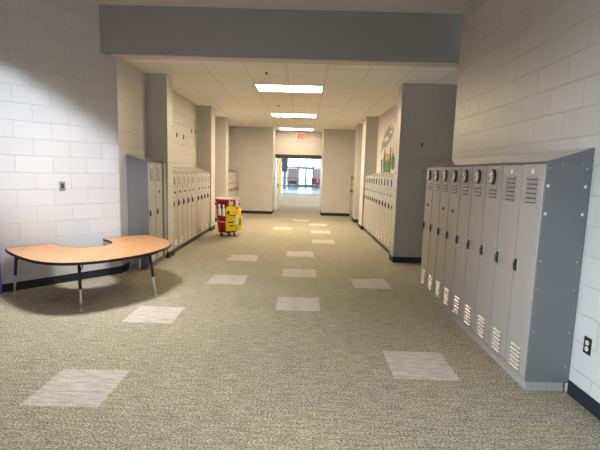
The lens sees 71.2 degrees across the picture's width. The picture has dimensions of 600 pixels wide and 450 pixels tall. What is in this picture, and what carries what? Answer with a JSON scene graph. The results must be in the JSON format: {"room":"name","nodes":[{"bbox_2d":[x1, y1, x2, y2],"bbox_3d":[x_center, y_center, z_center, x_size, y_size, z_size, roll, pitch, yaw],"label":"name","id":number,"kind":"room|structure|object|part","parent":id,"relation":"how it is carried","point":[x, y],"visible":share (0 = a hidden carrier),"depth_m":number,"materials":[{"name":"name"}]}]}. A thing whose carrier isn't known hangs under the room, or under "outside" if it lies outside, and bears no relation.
{"room":"school corridor","nodes":[
{"label":"school corridor","id":0,"kind":"room"},
{"bbox_2d":[0,0,120,283],"bbox_3d":[-3.644,-0.991,4.752,0.249,3.620,3.121,8,10,42],"label":"wall","id":1,"kind":"structure","parent":0,"point":[59,120],"depth_m":5.24,"materials":[{"name":"white brick"}]},
{"bbox_2d":[2,266,121,292],"bbox_3d":[-3.610,0.763,4.912,0.007,0.102,3.100,8,10,41],"label":"baseboard","id":2,"kind":"structure","parent":1,"relation":"attached to","point":[8,287],"depth_m":5.45,"materials":[{"name":"black rubber"}]},
{"bbox_2d":[59,181,65,190],"bbox_3d":[-3.041,-0.499,5.362,0.009,0.116,0.072,8,10,41],"label":"light switch","id":3,"kind":"object","parent":1,"relation":"attached to","point":[61,183],"visible":1,"depth_m":5.36,"materials":[{"name":"metal"}]},
{"bbox_2d":[146,73,173,251],"bbox_3d":[-2.369,-0.963,7.125,0.335,3.040,0.300,2,7,0],"label":"wall","id":4,"kind":"structure","parent":0,"point":[159,93],"depth_m":6.92,"materials":[{"name":"beige paint"}]},
{"bbox_2d":[166,249,173,257],"bbox_3d":[-2.406,0.494,7.309,0.342,0.102,0.314,2,7,0],"label":"baseboard","id":5,"kind":"structure","parent":4,"relation":"attached to","point":[171,253],"depth_m":7.23,"materials":[{"name":"black rubber"}]},
{"bbox_2d":[116,58,230,268],"bbox_3d":[-2.634,-1.394,10.475,0.250,3.040,9.230,2,7,0],"label":"wall","id":6,"kind":"structure","parent":0,"point":[131,81],"depth_m":6.48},
{"bbox_2d":[122,262,128,272],"bbox_3d":[-2.583,0.629,6.204,0.007,0.102,0.250,2,7,0],"label":"baseboard","id":7,"kind":"structure","parent":6,"relation":"attached to","point":[125,267],"depth_m":6.19,"materials":[{"name":"black rubber"}]},
{"bbox_2d":[197,106,214,226],"bbox_3d":[-2.341,-1.387,10.483,0.335,3.040,0.450,2,7,0],"label":"wall","id":8,"kind":"structure","parent":0,"point":[205,114],"depth_m":10.21,"materials":[{"name":"beige paint"}]},
{"bbox_2d":[215,116,228,217],"bbox_3d":[-2.326,-1.630,12.403,0.335,3.040,0.380,2,7,0],"label":"wall","id":9,"kind":"structure","parent":0,"point":[221,123],"depth_m":12.19,"materials":[{"name":"beige paint"}]},
{"bbox_2d":[230,126,275,210],"bbox_3d":[-1.838,-2.010,15.516,1.760,3.040,1.340,2,7,0],"label":"wall","id":10,"kind":"structure","parent":0,"point":[252,149],"depth_m":14.83,"materials":[{"name":"beige paint"}]},
{"bbox_2d":[241,209,273,213],"bbox_3d":[-1.752,-0.536,15.597,1.517,0.102,1.147,2,7,0],"label":"baseboard","id":11,"kind":"structure","parent":10,"relation":"attached to","point":[242,211],"depth_m":15.03,"materials":[{"name":"black rubber"}]},
{"bbox_2d":[276,158,278,209],"bbox_3d":[-0.881,-1.625,16.675,0.075,2.000,0.820,2,7,0],"label":"door","id":12,"kind":"structure","parent":10,"relation":"in","point":[277,173],"depth_m":16.36,"materials":[{"name":"white plastic"}]},
{"bbox_2d":[274,154,321,211],"bbox_3d":[-0.086,-1.599,16.128,1.760,2.170,0.240,2,7,0],"label":"door frame","id":13,"kind":"structure","parent":10,"relation":"attached to","point":[276,155],"depth_m":15.89,"materials":[{"name":"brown metal"}]},
{"bbox_2d":[86,0,470,13],"bbox_3d":[-1.354,-2.320,0.943,7.150,0.100,9.430,2,7,0],"label":"ceiling","id":14,"kind":"structure","parent":0,"point":[402,6],"depth_m":5.30,"materials":[{"name":"white paint"}]},
{"bbox_2d":[278,158,281,193],"bbox_3d":[-1.392,-3.569,27.935,0.300,3.040,0.300,2,7,0],"label":"wall","id":15,"kind":"structure","parent":0,"point":[280,159],"depth_m":27.83,"materials":[{"name":"yellow paint"}]},
{"bbox_2d":[99,5,461,62],"bbox_3d":[1.697,-2.463,5.574,8.800,0.608,0.175,2,7,0],"label":"ceiling beam","id":16,"kind":"structure","parent":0,"point":[124,29],"depth_m":5.50,"materials":[{"name":"grey paint"}]},
{"bbox_2d":[111,54,458,67],"bbox_3d":[1.788,-2.155,5.638,8.600,0.014,0.175,2,7,0],"label":"trim","id":17,"kind":"structure","parent":16,"relation":"attached to","point":[118,56],"depth_m":5.62,"materials":[{"name":"white paint"}]},
{"bbox_2d":[283,172,285,188],"bbox_3d":[-1.376,-4.824,37.856,0.270,3.040,0.300,2,7,0],"label":"wall","id":18,"kind":"structure","parent":0,"point":[284,173],"depth_m":37.81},
{"bbox_2d":[124,59,457,131],"bbox_3d":[1.683,-2.898,10.814,8.900,0.100,10.390,2,7,0],"label":"ceiling","id":19,"kind":"structure","parent":0,"point":[351,94],"depth_m":7.62,"materials":[{"name":"tile"}]},
{"bbox_2d":[254,84,323,92],"bbox_3d":[-0.189,-2.496,7.664,1.220,0.012,0.610,2,7,0],"label":"recessed light","id":20,"kind":"object","parent":19,"relation":"in","point":[260,87],"visible":1,"depth_m":7.63,"materials":[{"name":"white plastic"}]},
{"bbox_2d":[271,113,316,117],"bbox_3d":[-0.159,-2.955,11.295,1.220,0.012,0.610,2,7,0],"label":"recessed light","id":21,"kind":"object","parent":19,"relation":"in","point":[272,114],"visible":1,"depth_m":11.25,"materials":[{"name":"white plastic"}]},
{"bbox_2d":[272,114,315,116],"bbox_3d":[-0.159,-2.956,11.295,1.170,0.008,0.560,2,7,0],"label":"diffuser","id":22,"kind":"object","parent":21,"relation":"attached to","point":[274,115],"depth_m":11.29,"materials":[{"name":"white plastic"}]},
{"bbox_2d":[279,128,313,130],"bbox_3d":[-0.129,-3.413,14.926,1.220,0.012,0.610,2,7,0],"label":"recessed light","id":23,"kind":"object","parent":19,"relation":"in","point":[307,129],"visible":1,"depth_m":14.88,"materials":[{"name":"white plastic"}]},
{"bbox_2d":[280,128,312,129],"bbox_3d":[-0.129,-3.414,14.926,1.170,0.008,0.560,2,7,0],"label":"diffuser","id":24,"kind":"object","parent":23,"relation":"attached to","point":[280,128],"depth_m":14.86,"materials":[{"name":"white plastic"}]},
{"bbox_2d":[288,168,297,184],"bbox_3d":[-0.776,-5.026,44.126,1.000,1.900,0.200,2,7,0],"label":"brick wall","id":25,"kind":"structure","parent":0,"point":[292,172],"depth_m":43.99,"materials":[{"name":"red brick"}]},
{"bbox_2d":[276,158,319,186],"bbox_3d":[-2.593,-5.594,43.666,11.900,3.040,0.120,2,7,0],"label":"window","id":26,"kind":"structure","parent":0,"point":[298,167],"depth_m":43.59,"materials":[{"name":"white metal"}]},
{"bbox_2d":[298,168,304,186],"bbox_3d":[0.170,-4.962,43.678,0.680,1.900,0.030,2,7,0],"label":"entrance door","id":27,"kind":"structure","parent":26,"relation":"attached to","point":[299,168],"depth_m":43.71,"materials":[{"name":"white metal"}]},
{"bbox_2d":[306,168,312,186],"bbox_3d":[0.970,-4.939,43.674,0.680,1.900,0.030,2,7,0],"label":"entrance door","id":28,"kind":"structure","parent":26,"relation":"attached to","point":[306,168],"depth_m":43.62,"materials":[{"name":"white metal"}]},
{"bbox_2d":[275,131,321,154],"bbox_3d":[-0.043,-3.106,15.937,1.760,0.870,0.200,2,7,0],"label":"lintel","id":29,"kind":"object","parent":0,"point":[286,142],"visible":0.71,"depth_m":15.84,"materials":[{"name":"beige paint"}]},
{"bbox_2d":[296,132,305,140],"bbox_3d":[0.042,-3.330,15.774,0.370,0.300,0.056,2,7,0],"label":"exit sign","id":30,"kind":"object","parent":29,"relation":"attached to","point":[300,136],"visible":1,"depth_m":15.75,"materials":[{"name":"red plastic"}]},
{"bbox_2d":[278,186,319,201],"bbox_3d":[0.232,-2.710,34.024,18.000,0.100,24.207,2,7,0],"label":"floor","id":31,"kind":"structure","parent":0,"point":[283,196],"depth_m":28.78,"materials":[{"name":"tile"}]},
{"bbox_2d":[288,181,296,186],"bbox_3d":[-0.748,-4.027,41.339,0.840,0.620,0.520,2,7,0],"label":"bench","id":32,"kind":"object","parent":31,"relation":"on","point":[289,182],"visible":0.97,"depth_m":41.49,"materials":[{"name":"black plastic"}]},
{"bbox_2d":[0,201,599,449],"bbox_3d":[-0.237,0.378,9.114,11.000,0.001,26.000,2,7,0],"label":"floor","id":33,"kind":"structure","parent":0,"point":[296,329],"depth_m":3.37,"materials":[{"name":"carpet"}]},
{"bbox_2d":[0,264,1,293],"bbox_3d":[-3.832,0.291,4.538,0.056,1.120,0.950,8,10,41],"label":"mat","id":34,"kind":"object","parent":33,"relation":"on","point":[0,264],"visible":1,"depth_m":4.92,"materials":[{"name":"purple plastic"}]},
{"bbox_2d":[5,235,170,311],"bbox_3d":[-2.384,0.545,5.159,1.389,0.541,1.806,8,10,41],"label":"table","id":35,"kind":"object","parent":33,"relation":"on","point":[136,246],"visible":1,"depth_m":4.87,"materials":[{"name":"brown wood"}]},
{"bbox_3d":[-3.300,0.451,4.887,0.100,0.280,0.100,8,10,41],"label":"leg","id":36,"kind":"part","parent":35,"relation":"part of","materials":[{"name":"black paint"}]},
{"bbox_3d":[-2.328,0.537,4.423,0.100,0.279,0.100,8,10,41],"label":"leg","id":37,"kind":"part","parent":35,"relation":"part of","materials":[{"name":"black paint"}]},
{"bbox_3d":[-1.787,0.479,4.997,0.110,0.281,0.100,8,10,41],"label":"leg","id":38,"kind":"part","parent":35,"relation":"part of","materials":[{"name":"black paint"}]},
{"bbox_2d":[130,255,165,268],"bbox_3d":[-2.431,0.579,6.741,0.283,0.075,0.810,2,7,0],"label":"plinth","id":39,"kind":"object","parent":33,"relation":"on","point":[132,266],"visible":0.5,"depth_m":6.34,"materials":[{"name":"paint"}]},
{"bbox_2d":[148,161,155,261],"bbox_3d":[-2.395,-0.194,6.403,0.329,1.545,0.314,2,7,0],"label":"locker","id":40,"kind":"object","parent":33,"relation":"on","point":[151,165],"visible":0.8,"depth_m":6.37,"materials":[{"name":"metal"}]},
{"bbox_2d":[127,161,148,264],"bbox_3d":[-2.409,-0.174,6.238,0.303,1.545,0.014,2,7,0],"label":"end panel","id":41,"kind":"object","parent":40,"relation":"attached to","point":[137,171],"visible":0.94,"depth_m":6.21,"materials":[{"name":"paint"}]},
{"bbox_2d":[126,154,162,161],"bbox_3d":[-2.383,-1.038,6.542,0.303,0.095,0.833,2,7,0],"label":"hood","id":42,"kind":"object","parent":40,"relation":"on","point":[130,157],"visible":0.82,"depth_m":6.23,"materials":[{"name":"paint"}]},
{"bbox_2d":[154,162,162,258],"bbox_3d":[-2.393,-0.234,6.716,0.329,1.545,0.314,2,7,0],"label":"locker","id":43,"kind":"object","parent":33,"relation":"on","point":[158,165],"visible":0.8,"depth_m":6.69,"materials":[{"name":"metal"}]},
{"bbox_2d":[161,162,163,254],"bbox_3d":[-2.386,-0.256,6.910,0.243,1.540,0.071,2,7,0],"label":"strip","id":44,"kind":"object","parent":33,"relation":"on","point":[161,162],"visible":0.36,"depth_m":6.88,"materials":[{"name":"grey metal"}]},
{"bbox_2d":[162,162,166,254],"bbox_3d":[-2.403,-0.270,7.002,0.303,1.545,0.111,2,7,0],"label":"strip","id":45,"kind":"object","parent":33,"relation":"on","point":[164,163],"visible":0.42,"depth_m":6.96,"materials":[{"name":"paint"}]},
{"bbox_2d":[173,172,177,248],"bbox_3d":[-2.388,-0.258,7.546,0.329,1.385,0.317,2,7,0],"label":"locker","id":46,"kind":"object","parent":33,"relation":"on","point":[174,173],"visible":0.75,"depth_m":7.58,"materials":[{"name":"grey metal"}]},
{"bbox_2d":[173,166,207,171],"bbox_3d":[-2.369,-1.166,8.768,0.303,0.110,3.000,2,7,0],"label":"hood","id":47,"kind":"object","parent":46,"relation":"on","point":[175,168],"visible":0.64,"depth_m":8.78,"materials":[{"name":"beige paint"}]},
{"bbox_2d":[176,172,182,245],"bbox_3d":[-2.385,-0.298,7.861,0.329,1.385,0.317,2,7,0],"label":"locker","id":48,"kind":"object","parent":33,"relation":"on","point":[179,174],"visible":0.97,"depth_m":7.84,"materials":[{"name":"beige metal"}]},
{"bbox_2d":[181,172,186,242],"bbox_3d":[-2.383,-0.338,8.177,0.329,1.385,0.317,2,7,0],"label":"locker","id":49,"kind":"object","parent":33,"relation":"on","point":[184,174],"visible":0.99,"depth_m":8.15,"materials":[{"name":"grey metal"}]},
{"bbox_2d":[186,172,190,240],"bbox_3d":[-2.380,-0.378,8.492,0.329,1.385,0.317,2,7,0],"label":"locker","id":50,"kind":"object","parent":33,"relation":"on","point":[188,173],"visible":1,"depth_m":8.46,"materials":[{"name":"beige metal"}]},
{"bbox_2d":[174,228,208,252],"bbox_3d":[-2.417,0.299,8.953,0.275,0.075,2.990,2,7,0],"label":"plinth","id":51,"kind":"object","parent":33,"relation":"on","point":[207,230],"visible":0.21,"depth_m":8.65,"materials":[{"name":"metal"}]},
{"bbox_2d":[190,172,194,238],"bbox_3d":[-2.378,-0.417,8.808,0.329,1.385,0.317,2,7,0],"label":"locker","id":52,"kind":"object","parent":33,"relation":"on","point":[192,173],"visible":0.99,"depth_m":8.77,"materials":[{"name":"beige metal"}]},
{"bbox_2d":[194,172,196,236],"bbox_3d":[-2.389,-0.448,9.050,0.303,1.385,0.166,2,7,0],"label":"locker","id":53,"kind":"object","parent":33,"relation":"on","point":[194,172],"visible":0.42,"depth_m":9.01,"materials":[{"name":"grey metal"}]},
{"bbox_2d":[197,172,200,234],"bbox_3d":[-2.374,-0.479,9.292,0.329,1.385,0.317,2,7,0],"label":"locker","id":54,"kind":"object","parent":33,"relation":"on","point":[198,173],"visible":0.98,"depth_m":9.27,"materials":[{"name":"grey metal"}]},
{"bbox_2d":[200,172,203,232],"bbox_3d":[-2.371,-0.517,9.595,0.329,1.385,0.317,2,7,0],"label":"locker","id":55,"kind":"object","parent":33,"relation":"on","point":[202,173],"visible":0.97,"depth_m":9.59,"materials":[{"name":"beige metal"}]},
{"bbox_2d":[203,172,206,230],"bbox_3d":[-2.369,-0.555,9.899,0.329,1.385,0.317,2,7,0],"label":"locker","id":56,"kind":"object","parent":33,"relation":"on","point":[205,173],"visible":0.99,"depth_m":9.88,"materials":[{"name":"grey metal"}]},
{"bbox_2d":[206,172,209,228],"bbox_3d":[-2.366,-0.594,10.203,0.329,1.385,0.317,2,7,0],"label":"locker","id":57,"kind":"object","parent":33,"relation":"on","point":[208,173],"visible":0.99,"depth_m":10.19,"materials":[{"name":"grey metal"}]},
{"bbox_2d":[214,197,241,236],"bbox_3d":[-1.624,-0.183,9.697,0.716,0.887,0.668,2,7,0],"label":"barrel","id":58,"kind":"object","parent":33,"relation":"on","point":[221,220],"depth_m":9.53,"materials":[{"name":"red plastic"}]},
{"bbox_2d":[218,204,220,215],"bbox_3d":[-1.818,-0.343,9.460,0.075,0.255,0.088,5,8,26],"label":"spray bottle","id":59,"kind":"object","parent":58,"relation":"in","point":[219,208],"visible":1,"depth_m":9.44,"materials":[{"name":"white plastic"}]},
{"bbox_3d":[-1.486,-0.167,9.681,0.264,0.590,0.580,4,8,19],"label":"caddy apron","id":60,"kind":"part","parent":58,"relation":"part of","materials":[{"name":"yellow plastic"}]},
{"bbox_2d":[235,196,238,206],"bbox_3d":[-1.424,-0.526,9.483,0.088,0.255,0.075,8,9,40],"label":"spray bottle","id":61,"kind":"object","parent":58,"relation":"in","point":[237,197],"visible":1,"depth_m":9.46,"materials":[{"name":"white plastic"}]},
{"bbox_2d":[235,215,238,224],"bbox_3d":[-1.433,-0.120,9.517,0.028,0.220,0.089,8,10,42],"label":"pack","id":62,"kind":"object","parent":58,"relation":"in","point":[236,216],"visible":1,"depth_m":9.50,"materials":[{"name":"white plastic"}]},
{"bbox_2d":[229,172,230,196],"bbox_3d":[-2.342,-0.970,13.182,0.329,1.385,0.319,2,7,0],"label":"locker","id":63,"kind":"object","parent":33,"relation":"on","point":[229,172],"visible":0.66,"depth_m":13.11,"materials":[{"name":"beige metal"}]},
{"bbox_2d":[230,172,232,196],"bbox_3d":[-2.340,-1.010,13.499,0.329,1.385,0.319,2,7,0],"label":"locker","id":64,"kind":"object","parent":33,"relation":"on","point":[230,172],"visible":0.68,"depth_m":13.46,"materials":[{"name":"grey metal"}]},
{"bbox_3d":[-2.203,-1.003,13.500,0.036,1.355,0.306,2,7,0],"label":"door","id":65,"kind":"part","parent":64,"relation":"part of","materials":[{"name":"beige paint"}]},
{"bbox_2d":[232,172,233,196],"bbox_3d":[-2.337,-1.050,13.817,0.329,1.385,0.319,2,7,0],"label":"locker","id":66,"kind":"object","parent":33,"relation":"on","point":[232,172],"visible":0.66,"depth_m":13.77,"materials":[{"name":"beige metal"}]},
{"bbox_2d":[234,172,235,196],"bbox_3d":[-2.334,-1.090,14.134,0.329,1.385,0.319,2,7,0],"label":"locker","id":67,"kind":"object","parent":33,"relation":"on","point":[234,172],"visible":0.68,"depth_m":14.07,"materials":[{"name":"grey metal"}]},
{"bbox_2d":[237,172,238,195],"bbox_3d":[-2.329,-1.171,14.769,0.329,1.385,0.319,2,7,0],"label":"locker","id":68,"kind":"object","parent":33,"relation":"on","point":[237,172],"visible":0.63,"depth_m":14.70,"materials":[{"name":"grey metal"}]},
{"bbox_2d":[350,175,351,214],"bbox_3d":[1.923,-1.059,14.764,0.319,1.405,0.289,2,7,0],"label":"locker","id":69,"kind":"object","parent":33,"relation":"on","point":[351,175],"visible":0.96,"depth_m":14.76,"materials":[{"name":"grey metal"}]},
{"bbox_2d":[351,175,352,214],"bbox_3d":[1.921,-1.023,14.476,0.319,1.405,0.289,2,7,0],"label":"locker","id":70,"kind":"object","parent":33,"relation":"on","point":[352,175],"visible":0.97,"depth_m":14.47,"materials":[{"name":"grey metal"}]},
{"bbox_2d":[363,176,366,227],"bbox_3d":[1.875,-0.618,11.264,0.319,1.405,0.324,2,7,0],"label":"locker","id":71,"kind":"object","parent":33,"relation":"on","point":[365,176],"visible":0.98,"depth_m":11.24,"materials":[{"name":"beige metal"}]},
{"bbox_2d":[365,176,368,229],"bbox_3d":[1.872,-0.577,10.942,0.319,1.405,0.324,2,7,0],"label":"locker","id":72,"kind":"object","parent":33,"relation":"on","point":[367,176],"visible":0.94,"depth_m":10.91,"materials":[{"name":"grey metal"}]},
{"bbox_2d":[367,176,371,230],"bbox_3d":[1.870,-0.536,10.619,0.319,1.405,0.324,2,7,0],"label":"locker","id":73,"kind":"object","parent":33,"relation":"on","point":[369,191],"visible":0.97,"depth_m":10.59,"materials":[{"name":"grey metal"}]},
{"bbox_2d":[369,176,373,232],"bbox_3d":[1.867,-0.496,10.297,0.319,1.405,0.324,2,7,0],"label":"locker","id":74,"kind":"object","parent":33,"relation":"on","point":[371,192],"visible":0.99,"depth_m":10.27,"materials":[{"name":"grey metal"}]},
{"bbox_2d":[371,176,376,234],"bbox_3d":[1.864,-0.455,9.974,0.319,1.405,0.324,2,7,0],"label":"locker","id":75,"kind":"object","parent":33,"relation":"on","point":[374,177],"visible":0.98,"depth_m":9.95,"materials":[{"name":"grey metal"}]},
{"bbox_2d":[373,176,378,236],"bbox_3d":[1.862,-0.414,9.652,0.319,1.405,0.324,2,7,0],"label":"locker","id":76,"kind":"object","parent":33,"relation":"on","point":[376,180],"visible":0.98,"depth_m":9.63,"materials":[{"name":"beige metal"}]},
{"bbox_2d":[364,228,389,253],"bbox_3d":[1.864,0.341,9.579,0.260,0.075,3.910,2,7,0],"label":"plinth","id":77,"kind":"object","parent":33,"relation":"on","point":[365,230],"visible":0.21,"depth_m":9.24,"materials":[{"name":"metal"}]},
{"bbox_2d":[375,176,381,239],"bbox_3d":[1.859,-0.373,9.329,0.319,1.405,0.324,2,7,0],"label":"locker","id":78,"kind":"object","parent":33,"relation":"on","point":[379,177],"visible":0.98,"depth_m":9.30,"materials":[{"name":"grey metal"}]},
{"bbox_2d":[378,176,383,241],"bbox_3d":[1.856,-0.333,9.007,0.319,1.405,0.324,2,7,0],"label":"locker","id":79,"kind":"object","parent":33,"relation":"on","point":[382,177],"visible":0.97,"depth_m":8.99,"materials":[{"name":"grey metal"}]},
{"bbox_2d":[380,177,387,243],"bbox_3d":[1.854,-0.292,8.685,0.319,1.405,0.324,2,7,0],"label":"locker","id":80,"kind":"object","parent":33,"relation":"on","point":[385,178],"visible":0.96,"depth_m":8.67,"materials":[{"name":"grey metal"}]},
{"bbox_2d":[383,177,390,246],"bbox_3d":[1.851,-0.251,8.362,0.319,1.405,0.324,2,7,0],"label":"locker","id":81,"kind":"object","parent":33,"relation":"on","point":[388,178],"visible":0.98,"depth_m":8.34,"materials":[{"name":"grey metal"}]},
{"bbox_2d":[386,177,393,250],"bbox_3d":[1.849,-0.211,8.040,0.319,1.405,0.324,2,7,0],"label":"locker","id":82,"kind":"object","parent":33,"relation":"on","point":[391,178],"visible":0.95,"depth_m":8.01,"materials":[{"name":"beige metal"}]},
{"bbox_2d":[420,166,435,286],"bbox_3d":[1.802,0.026,5.503,0.342,1.570,0.304,2,7,0],"label":"locker","id":83,"kind":"object","parent":33,"relation":"on","point":[430,171],"visible":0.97,"depth_m":5.48,"materials":[{"name":"metal"}]},
{"bbox_2d":[427,166,443,293],"bbox_3d":[1.799,0.064,5.200,0.342,1.570,0.304,2,7,0],"label":"locker","id":84,"kind":"object","parent":33,"relation":"on","point":[433,227],"visible":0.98,"depth_m":5.18,"materials":[{"name":"metal"}]},
{"bbox_2d":[434,166,452,300],"bbox_3d":[1.797,0.102,4.898,0.342,1.570,0.304,2,7,0],"label":"locker","id":85,"kind":"object","parent":33,"relation":"on","point":[446,171],"visible":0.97,"depth_m":4.88,"materials":[{"name":"metal"}]},
{"bbox_2d":[442,165,463,309],"bbox_3d":[1.794,0.141,4.595,0.342,1.570,0.304,2,7,0],"label":"locker","id":86,"kind":"object","parent":33,"relation":"on","point":[456,171],"visible":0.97,"depth_m":4.58,"materials":[{"name":"metal"}]},
{"bbox_2d":[451,165,475,319],"bbox_3d":[1.792,0.179,4.292,0.342,1.570,0.304,2,7,0],"label":"locker","id":87,"kind":"object","parent":33,"relation":"on","point":[461,238],"visible":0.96,"depth_m":4.27,"materials":[{"name":"metal"}]},
{"bbox_2d":[462,164,489,330],"bbox_3d":[1.789,0.217,3.990,0.342,1.570,0.304,2,7,0],"label":"locker","id":88,"kind":"object","parent":33,"relation":"on","point":[473,244],"visible":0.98,"depth_m":3.97,"materials":[{"name":"metal"}]},
{"bbox_2d":[474,163,505,343],"bbox_3d":[1.787,0.255,3.687,0.342,1.570,0.304,2,7,0],"label":"locker","id":89,"kind":"object","parent":33,"relation":"on","point":[488,248],"visible":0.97,"depth_m":3.67,"materials":[{"name":"metal"}]},
{"bbox_3d":[1.637,0.228,3.789,0.023,0.100,0.022,2,7,0],"label":"handle","id":90,"kind":"part","parent":89,"relation":"part of","materials":[{"name":"metal"}]},
{"bbox_2d":[420,282,562,390],"bbox_3d":[1.781,0.995,4.398,0.271,0.075,2.741,2,7,0],"label":"plinth","id":91,"kind":"object","parent":33,"relation":"on","point":[538,386],"visible":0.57,"depth_m":3.46,"materials":[{"name":"paint"}]},
{"bbox_2d":[488,162,525,359],"bbox_3d":[1.788,0.294,3.385,0.334,1.570,0.304,2,7,0],"label":"locker","id":92,"kind":"object","parent":33,"relation":"on","point":[504,257],"visible":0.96,"depth_m":3.36,"materials":[{"name":"metal"}]},
{"bbox_3d":[1.634,0.266,3.487,0.023,0.100,0.022,2,7,0],"label":"handle","id":93,"kind":"part","parent":92,"relation":"part of","materials":[{"name":"metal"}]},
{"bbox_2d":[505,161,546,377],"bbox_3d":[1.786,0.332,3.082,0.334,1.570,0.304,2,7,0],"label":"locker","id":94,"kind":"object","parent":33,"relation":"on","point":[533,177],"visible":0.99,"depth_m":3.06,"materials":[{"name":"metal"}]},
{"bbox_2d":[427,147,594,166],"bbox_3d":[1.832,-0.648,4.182,0.308,0.100,2.757,2,7,0],"label":"hood","id":95,"kind":"object","parent":94,"relation":"on","point":[583,154],"visible":0.82,"depth_m":3.25,"materials":[{"name":"paint"}]},
{"bbox_3d":[1.632,0.304,3.184,0.023,0.100,0.022,2,7,0],"label":"handle","id":96,"kind":"part","parent":94,"relation":"part of","materials":[{"name":"metal"}]},
{"bbox_2d":[524,161,592,382],"bbox_3d":[1.797,0.352,2.921,0.306,1.570,0.018,2,7,0],"label":"end panel","id":97,"kind":"object","parent":94,"relation":"attached to","point":[567,185],"visible":1,"depth_m":2.91,"materials":[{"name":"paint"}]},
{"bbox_3d":[1.846,-0.170,7.717,0.319,1.405,0.324,2,7,0],"label":"locker","id":98,"kind":"object","parent":33,"relation":"on","visible":0},
{"bbox_2d":[366,173,393,176],"bbox_3d":[1.900,-1.124,9.393,0.288,0.070,3.930,2,7,0],"label":"hood","id":99,"kind":"object","parent":98,"relation":"on","point":[375,174],"visible":0.64,"depth_m":9.66,"materials":[{"name":"beige paint"}]},
{"bbox_2d":[313,169,319,185],"bbox_3d":[1.782,-4.952,44.114,0.720,1.900,0.200,2,7,0],"label":"brick wall","id":100,"kind":"structure","parent":0,"point":[316,171],"depth_m":43.99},
{"bbox_2d":[320,129,355,212],"bbox_3d":[1.563,-1.911,15.501,1.525,3.040,1.340,2,7,0],"label":"wall","id":101,"kind":"structure","parent":0,"point":[338,145],"depth_m":14.83,"materials":[{"name":"beige paint"}]},
{"bbox_2d":[320,211,349,215],"bbox_3d":[1.268,-0.449,15.583,1.032,0.102,1.147,2,7,0],"label":"baseboard","id":102,"kind":"structure","parent":101,"relation":"attached to","point":[322,214],"depth_m":15.01,"materials":[{"name":"black rubber"}]},
{"bbox_2d":[352,117,378,225],"bbox_3d":[1.906,-1.521,12.493,0.330,3.040,2.300,2,7,0],"label":"wall","id":103,"kind":"structure","parent":0,"point":[370,124],"depth_m":11.53,"materials":[{"name":"beige paint"}]},
{"bbox_2d":[376,103,397,173],"bbox_3d":[2.176,-1.354,11.232,0.230,3.040,7.660,2,7,0],"label":"wall","id":104,"kind":"structure","parent":0,"point":[389,117],"depth_m":10.10,"materials":[{"name":"beige paint"}]},
{"bbox_2d":[381,124,394,172],"bbox_3d":[2.062,-1.740,9.752,0.004,1.170,1.900,2,7,0],"label":"wall mural","id":105,"kind":"object","parent":104,"relation":"attached to","point":[388,162],"visible":0.84,"depth_m":9.82},
{"bbox_2d":[390,83,456,256],"bbox_3d":[3.863,-0.807,7.285,4.390,3.040,0.280,2,7,0],"label":"wall","id":106,"kind":"structure","parent":0,"point":[426,112],"depth_m":7.11,"materials":[{"name":"grey paint"}]},
{"bbox_2d":[389,254,421,262],"bbox_3d":[3.818,0.650,7.466,4.397,0.102,0.287,2,7,0],"label":"baseboard","id":107,"kind":"structure","parent":106,"relation":"attached to","point":[391,258],"depth_m":7.33,"materials":[{"name":"black rubber"}]},
{"bbox_2d":[452,0,599,402],"bbox_3d":[2.066,-0.354,0.997,0.200,3.620,9.100,2,7,0],"label":"wall","id":108,"kind":"structure","parent":0,"point":[529,70],"depth_m":3.44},
{"bbox_2d":[567,380,599,419],"bbox_3d":[1.902,1.552,-0.092,0.007,0.102,6.260,2,7,0],"label":"baseboard","id":109,"kind":"structure","parent":108,"relation":"attached to","point":[590,404],"depth_m":2.83,"materials":[{"name":"black rubber"}]},
{"bbox_2d":[583,336,591,355],"bbox_3d":[1.935,0.815,2.824,0.010,0.116,0.072,2,7,0],"label":"wall outlet","id":110,"kind":"object","parent":108,"relation":"attached to","point":[587,345],"visible":1,"depth_m":2.82,"materials":[{"name":"black plastic"}]},
{"bbox_3d":[0.297,-5.467,30.806,18.000,0.100,29.900,2,7,0],"label":"ceiling","id":111,"kind":"structure","parent":0,"visible":0},
{"bbox_2d":[282,158,286,171],"bbox_3d":[-1.096,-4.539,29.690,0.420,1.540,0.050,2,7,0],"label":"hanging banner","id":112,"kind":"object","parent":111,"relation":"hanging from","point":[284,160],"visible":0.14,"depth_m":29.71,"materials":[{"name":"grey fabric"}]},
{"label":"outside","id":113,"kind":"structure","parent":0,"visible":0},
{"bbox_2d":[281,181,311,184],"bbox_3d":[0.424,-5.644,57.847,80.000,0.150,23.800,2,7,0],"label":"ground","id":114,"kind":"structure","parent":113,"point":[300,183],"depth_m":58.72,"materials":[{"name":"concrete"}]},
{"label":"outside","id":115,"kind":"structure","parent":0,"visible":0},
{"bbox_2d":[281,177,311,181],"bbox_3d":[0.763,-10.900,99.415,120.000,0.160,60.000,2,7,0],"label":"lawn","id":116,"kind":"structure","parent":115,"point":[301,179],"depth_m":88.79,"materials":[{"name":"white"}]}
]}

